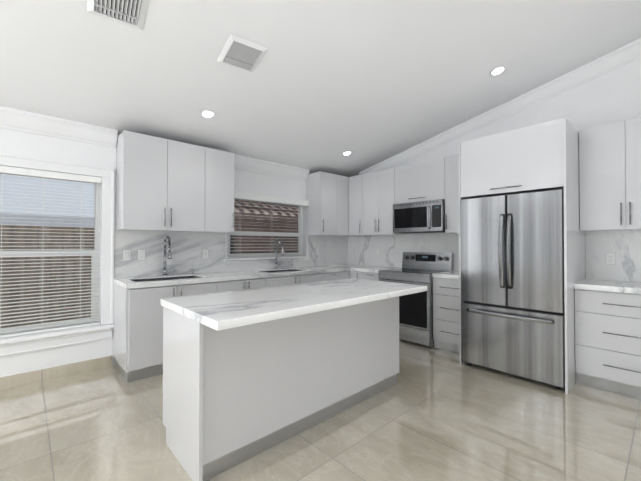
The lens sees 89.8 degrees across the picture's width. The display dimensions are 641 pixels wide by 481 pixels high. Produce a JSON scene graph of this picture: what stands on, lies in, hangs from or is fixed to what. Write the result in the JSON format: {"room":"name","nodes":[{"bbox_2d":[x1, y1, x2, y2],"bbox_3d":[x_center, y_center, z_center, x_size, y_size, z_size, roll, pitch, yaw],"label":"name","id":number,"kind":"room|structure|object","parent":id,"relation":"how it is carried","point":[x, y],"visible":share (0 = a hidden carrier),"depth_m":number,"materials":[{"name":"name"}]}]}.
{"room":"kitchen","nodes":[
{"label":"kitchen","id":0,"kind":"room"},
{"bbox_2d":[0,128,310,377],"bbox_3d":[-2.501,-0.186,3.236,8.300,3.000,0.150,1,-1,-43],"label":"wall","id":1,"kind":"structure","parent":0,"point":[14,142],"depth_m":3.21,"materials":[{"name":"paint"}]},
{"bbox_2d":[0,176,100,334],"bbox_3d":[-2.673,0.103,3.109,0.900,1.540,0.070,1,-1,-43],"label":"window","id":2,"kind":"structure","parent":1,"relation":"in","point":[35,253],"depth_m":3.19,"materials":[{"name":"plastic"}]},
{"bbox_2d":[0,166,101,337],"bbox_3d":[-2.621,0.099,3.053,0.892,1.525,0.070,1,-1,-43],"label":"window blind","id":3,"kind":"object","parent":2,"relation":"attached to","point":[39,174],"visible":0.98,"depth_m":3.07,"materials":[{"name":"white plastic"}]},
{"bbox_2d":[97,182,97,246],"bbox_3d":[-2.291,-0.270,3.304,0.008,0.670,0.008,1,-1,-43],"label":"blind wand","id":4,"kind":"object","parent":3,"relation":"hanging from","point":[97,214],"visible":1,"depth_m":3.30,"materials":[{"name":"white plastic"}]},
{"bbox_2d":[0,355,111,389],"bbox_3d":[-3.784,1.245,1.932,4.305,0.110,0.011,1,-1,-43],"label":"baseboard","id":5,"kind":"structure","parent":1,"relation":"attached to","point":[21,379],"depth_m":3.06,"materials":[{"name":"tile"}]},
{"bbox_2d":[0,324,113,356],"bbox_3d":[-2.612,0.939,3.034,1.150,0.148,0.150,1,-1,-43],"label":"window sill","id":6,"kind":"structure","parent":1,"relation":"attached to","point":[35,342],"depth_m":3.05,"materials":[{"name":"paint"}]},
{"bbox_2d":[0,153,113,324],"bbox_3d":[-2.595,0.044,3.025,1.110,1.635,0.029,1,-1,-43],"label":"window frame","id":7,"kind":"structure","parent":1,"relation":"in","point":[106,174],"depth_m":3.34,"materials":[{"name":"paint"}]},
{"bbox_2d":[0,106,117,147],"bbox_3d":[-3.713,-1.092,1.963,4.240,0.165,0.100,1,-1,-43],"label":"crown molding","id":8,"kind":"structure","parent":1,"relation":"attached to","point":[28,122],"depth_m":3.05,"materials":[{"name":"paint"}]},
{"bbox_2d":[114,130,204,233],"bbox_3d":[-1.759,-0.606,3.580,0.821,0.977,0.348,1,-1,-43],"label":"upper cabinet","id":9,"kind":"object","parent":1,"relation":"attached to","point":[174,212],"depth_m":3.40,"materials":[{"name":"wood"}]},
{"bbox_2d":[205,147,234,233],"bbox_3d":[-1.319,-0.602,3.985,0.375,0.977,0.348,1,-1,-43],"label":"upper cabinet","id":10,"kind":"object","parent":1,"relation":"attached to","point":[219,164],"depth_m":3.85,"materials":[{"name":"wood"}]},
{"bbox_2d":[225,199,307,260],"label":"window","id":11,"kind":"structure","parent":1,"relation":"in","point":[266,234],"depth_m":4.81,"materials":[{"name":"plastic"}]},
{"bbox_2d":[223,192,308,260],"bbox_3d":[-0.742,-0.199,4.701,1.432,0.914,0.071,1,-1,-43],"label":"window blind","id":12,"kind":"object","parent":11,"relation":"attached to","point":[261,198],"visible":0.85,"depth_m":4.64,"materials":[{"name":"white plastic"}]},
{"bbox_2d":[235,154,309,180],"bbox_3d":[-0.735,-1.063,4.698,1.433,0.165,0.100,1,-1,-43],"label":"crown molding","id":13,"kind":"structure","parent":1,"relation":"attached to","point":[241,162],"depth_m":4.68,"materials":[{"name":"paint"}]},
{"bbox_2d":[114,229,458,278],"bbox_3d":[-0.041,0.139,3.764,3.656,0.521,2.517,1,-1,-43],"label":"backsplash","id":14,"kind":"structure","parent":1,"relation":"attached to","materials":[{"name":"stone"}]},
{"bbox_2d":[306,171,336,237],"bbox_3d":[0.015,-0.589,5.210,0.357,0.977,0.348,1,-1,-43],"label":"upper cabinet","id":15,"kind":"object","parent":1,"relation":"attached to","point":[321,187],"depth_m":5.08,"materials":[{"name":"laminate"}]},
{"bbox_2d":[333,175,348,237],"bbox_3d":[0.251,-0.587,5.426,0.283,0.977,0.348,1,-1,-43],"label":"upper cabinet","id":16,"kind":"object","parent":1,"relation":"attached to","point":[342,181],"depth_m":5.31,"materials":[{"name":"laminate"}]},
{"bbox_2d":[0,339,640,480],"bbox_3d":[-0.083,1.337,0.587,8.300,0.100,7.300,1,-1,-43],"label":"floor","id":17,"kind":"structure","parent":0,"point":[435,414],"depth_m":2.18,"materials":[{"name":"tile"}]},
{"bbox_2d":[113,282,216,382],"bbox_3d":[-1.667,0.879,3.466,0.865,0.874,0.618,1,-1,-43],"label":"base cabinet","id":18,"kind":"object","parent":17,"relation":"on","point":[137,314],"depth_m":3.08,"materials":[{"name":"wood"}]},
{"bbox_2d":[114,266,348,289],"bbox_3d":[-0.631,0.429,4.403,3.656,0.045,0.619,1,-1,-43],"label":"countertop","id":19,"kind":"structure","parent":18,"relation":"on","point":[222,275],"depth_m":3.75,"materials":[{"name":"white stone"}]},
{"bbox_2d":[133,274,192,281],"bbox_3d":[-1.642,0.517,3.461,0.698,0.218,0.389,1,-1,-43],"label":"sink","id":20,"kind":"object","parent":19,"relation":"in","point":[186,275],"depth_m":3.50,"materials":[{"name":"silver metal"}]},
{"bbox_2d":[161,206,172,273],"bbox_3d":[-1.709,0.016,3.548,0.117,0.738,0.318,1,-1,-43],"label":"faucet","id":21,"kind":"object","parent":19,"relation":"on","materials":[{"name":"silver metal"}]},
{"bbox_2d":[273,238,284,269],"bbox_3d":[-0.568,0.179,4.672,0.134,0.460,0.216,1,-1,-43],"label":"faucet","id":22,"kind":"object","parent":19,"relation":"on","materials":[{"name":"silver metal"}]},
{"bbox_2d":[217,278,248,292],"bbox_3d":[-1.219,0.884,3.878,0.352,0.874,0.618,1,-1,-43],"label":"base cabinet","id":23,"kind":"object","parent":17,"relation":"on","point":[244,284],"depth_m":3.67,"materials":[{"name":"wood"}]},
{"bbox_2d":[249,278,268,288],"bbox_3d":[-0.988,0.886,4.090,0.274,0.874,0.618,1,-1,-43],"label":"base cabinet","id":24,"kind":"object","parent":17,"relation":"on","point":[254,283],"depth_m":3.89,"materials":[{"name":"wood"}]},
{"bbox_2d":[163,298,398,480],"bbox_3d":[-0.151,0.870,2.538,1.868,0.874,0.602,1,-1,-43],"label":"kitchen island","id":25,"kind":"object","parent":17,"relation":"on","point":[248,374],"depth_m":2.02,"materials":[{"name":"laminate"}]},
{"bbox_2d":[160,278,426,329],"bbox_3d":[-0.067,0.409,2.472,1.920,0.045,0.860,1,-1,-43],"label":"island countertop","id":26,"kind":"structure","parent":25,"relation":"on","point":[228,310],"depth_m":2.09,"materials":[{"name":"white stone"}]},
{"bbox_2d":[269,274,324,286],"bbox_3d":[-0.538,0.890,4.503,0.948,0.874,0.618,1,-1,-43],"label":"base cabinet","id":27,"kind":"object","parent":17,"relation":"on","point":[293,279],"depth_m":4.29,"materials":[{"name":"wood"}]},
{"bbox_2d":[325,270,340,280],"bbox_3d":[-0.055,0.895,4.947,0.366,0.874,0.618,1,-1,-43],"label":"base cabinet","id":28,"kind":"object","parent":17,"relation":"on","point":[328,277],"depth_m":4.76,"materials":[{"name":"laminate"}]},
{"bbox_2d":[341,270,348,278],"bbox_3d":[0.159,0.897,5.143,0.213,0.874,0.618,1,-1,-43],"label":"base cabinet","id":29,"kind":"object","parent":17,"relation":"on","point":[344,273],"depth_m":4.93,"materials":[{"name":"laminate"}]},
{"bbox_2d":[349,270,360,278],"bbox_3d":[0.756,0.897,5.131,0.617,0.874,0.241,1,-1,-43],"label":"base cabinet","id":30,"kind":"object","parent":17,"relation":"on","point":[356,274],"depth_m":4.92,"materials":[{"name":"laminate"}]},
{"bbox_2d":[361,270,378,280],"bbox_3d":[0.964,0.894,4.904,0.617,0.874,0.374,1,-1,-43],"label":"base cabinet","id":31,"kind":"object","parent":17,"relation":"on","point":[363,276],"depth_m":4.72,"materials":[{"name":"laminate"}]},
{"bbox_2d":[349,266,401,273],"bbox_3d":[0.883,0.435,4.976,0.618,0.045,0.585,1,-1,-43],"label":"countertop","id":32,"kind":"structure","parent":31,"relation":"on","point":[368,269],"depth_m":4.87,"materials":[{"name":"white stone"}]},
{"bbox_2d":[378,252,453,346],"bbox_3d":[1.294,0.744,4.428,0.734,1.165,0.766,1,-1,-43],"label":"range","id":33,"kind":"object","parent":17,"relation":"on","point":[416,313],"visible":0.62,"depth_m":4.17,"materials":[{"name":"metal"}]},
{"bbox_2d":[432,274,459,353],"bbox_3d":[1.772,0.885,4.026,0.617,0.874,0.459,1,-1,-43],"label":"base cabinet","id":34,"kind":"object","parent":17,"relation":"on","point":[445,290],"depth_m":3.86,"materials":[{"name":"laminate"}]},
{"bbox_2d":[433,270,458,277],"bbox_3d":[1.761,0.425,4.021,0.618,0.045,0.461,1,-1,-43],"label":"countertop","id":35,"kind":"structure","parent":34,"relation":"on","point":[451,274],"depth_m":3.91,"materials":[{"name":"white stone"}]},
{"bbox_2d":[460,188,564,388],"bbox_3d":[2.097,0.429,3.378,0.967,1.772,0.890,1,-1,-43],"label":"fridge","id":36,"kind":"object","parent":17,"relation":"on","point":[512,290],"visible":0.96,"depth_m":3.04,"materials":[{"name":"metal"}]},
{"bbox_2d":[459,117,585,393],"bbox_3d":[2.127,0.126,3.409,0.940,2.380,0.938,1,-1,-43],"label":"enclosure","id":37,"kind":"object","parent":17,"relation":"on","point":[540,157],"visible":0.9,"depth_m":3.01,"materials":[{"name":"laminate"}]},
{"bbox_2d":[575,289,640,398],"bbox_3d":[2.779,0.874,2.929,0.617,0.874,0.637,1,-1,-43],"label":"base cabinet","id":38,"kind":"object","parent":17,"relation":"on","point":[607,326],"depth_m":2.78,"materials":[{"name":"laminate"}]},
{"bbox_2d":[574,277,640,292],"bbox_3d":[2.989,0.411,2.685,0.618,0.045,1.288,1,-1,-43],"label":"countertop","id":39,"kind":"structure","parent":38,"relation":"on","point":[602,286],"depth_m":2.85,"materials":[{"name":"white stone"}]},
{"bbox_2d":[0,0,640,176],"bbox_3d":[-0.083,-1.918,0.621,8.300,1.560,7.300,1,-1,-43],"label":"ceiling","id":40,"kind":"structure","parent":0,"point":[324,85],"depth_m":2.80,"materials":[{"name":"paint"}]},
{"bbox_2d":[87,0,148,29],"bbox_3d":[-1.262,-1.484,2.004,0.311,0.076,0.305,0,-1,-37],"label":"ceiling vent","id":41,"kind":"object","parent":40,"relation":"in","point":[127,10],"visible":1,"depth_m":2.04,"materials":[{"name":"metal"}]},
{"bbox_2d":[200,109,215,117],"bbox_3d":[-1.151,-1.299,3.286,0.156,0.036,0.153,1,-1,-43],"label":"recessed light","id":42,"kind":"object","parent":40,"relation":"in","point":[206,113],"visible":1,"depth_m":3.27,"materials":[{"name":"paint"}]},
{"bbox_2d":[217,34,268,72],"bbox_3d":[-0.623,-1.483,2.564,0.311,0.076,0.305,0,-1,-37],"label":"ceiling vent","id":43,"kind":"object","parent":40,"relation":"in","point":[236,51],"visible":0.98,"depth_m":2.54,"materials":[{"name":"paint"}]},
{"bbox_2d":[342,151,351,155],"bbox_3d":[0.388,-1.284,4.699,0.156,0.036,0.153,1,-1,-43],"label":"recessed light","id":44,"kind":"object","parent":40,"relation":"in","point":[345,153],"visible":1,"depth_m":4.68,"materials":[{"name":"paint"}]},
{"bbox_2d":[489,65,506,75],"bbox_3d":[1.776,-1.706,3.222,0.156,0.036,0.153,1,-1,-43],"label":"recessed light","id":45,"kind":"object","parent":40,"relation":"in","point":[497,70],"visible":1,"depth_m":3.21,"materials":[{"name":"paint"}]},
{"bbox_2d":[394,58,640,281],"bbox_3d":[2.969,-0.785,3.311,0.150,4.200,7.150,1,-1,-43],"label":"wall","id":46,"kind":"structure","parent":0,"point":[612,96],"depth_m":3.40,"materials":[{"name":"paint"}]},
{"bbox_2d":[349,175,368,237],"bbox_3d":[0.697,-0.587,5.410,0.347,0.977,0.312,1,-1,-43],"label":"upper cabinet","id":47,"kind":"object","parent":46,"relation":"attached to","point":[354,181],"depth_m":5.30,"materials":[{"name":"laminate"}]},
{"bbox_2d":[361,168,392,237],"bbox_3d":[1.009,-0.591,5.071,0.347,0.977,0.610,1,-1,-43],"label":"upper cabinet","id":48,"kind":"object","parent":46,"relation":"attached to","point":[376,187],"depth_m":4.96,"materials":[{"name":"laminate"}]},
{"bbox_2d":[393,157,444,233],"bbox_3d":[1.476,-0.596,4.563,0.347,0.977,0.770,1,-1,-43],"label":"upper cabinet","id":49,"kind":"object","parent":46,"relation":"attached to","point":[421,181],"depth_m":4.43,"materials":[{"name":"laminate"}]},
{"bbox_2d":[393,199,444,232],"bbox_3d":[1.435,-0.331,4.523,0.450,0.413,0.761,1,-1,-43],"label":"over-the-range microwave","id":50,"kind":"object","parent":49,"relation":"attached to","point":[421,217],"visible":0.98,"depth_m":4.37,"materials":[{"name":"metal"}]},
{"bbox_2d":[445,154,458,233],"bbox_3d":[1.881,-0.600,4.121,0.347,0.977,0.429,1,-1,-43],"label":"upper cabinet","id":51,"kind":"object","parent":46,"relation":"attached to","point":[451,162],"depth_m":4.09,"materials":[{"name":"laminate"}]},
{"bbox_2d":[359,38,640,174],"bbox_3d":[2.948,-1.805,3.160,0.100,1.473,6.640,1,-1,-43],"label":"crown molding","id":52,"kind":"structure","parent":46,"relation":"attached to","point":[630,52],"depth_m":3.76,"materials":[{"name":"paint"}]},
{"bbox_2d":[579,117,640,232],"bbox_3d":[2.887,-0.604,3.027,0.347,0.988,0.661,1,-1,-43],"label":"upper cabinet","id":53,"kind":"object","parent":46,"relation":"attached to","point":[609,153],"depth_m":2.99,"materials":[{"name":"laminate"}]},
{"label":"outside","id":54,"kind":"structure","parent":0,"visible":0},
{"bbox_3d":[-4.812,1.445,7.213,12.000,0.060,8.840,1,-1,-43],"label":"ground","id":55,"kind":"structure","parent":54,"visible":0},
{"bbox_2d":[0,213,93,327],"bbox_3d":[-6.045,-0.144,4.876,7.000,3.050,7.040,1,-1,-43],"label":"fence","id":56,"kind":"object","parent":55,"relation":"on","point":[88,220],"depth_m":4.83,"materials":[{"name":"brown wood"}]},
{"bbox_2d":[230,200,297,253],"bbox_3d":[-2.012,-0.198,7.434,4.800,3.210,2.730,1,-1,-43],"label":"house","id":57,"kind":"structure","parent":55,"relation":"on","point":[270,222],"depth_m":6.89,"materials":[{"name":"tile"}]}
]}

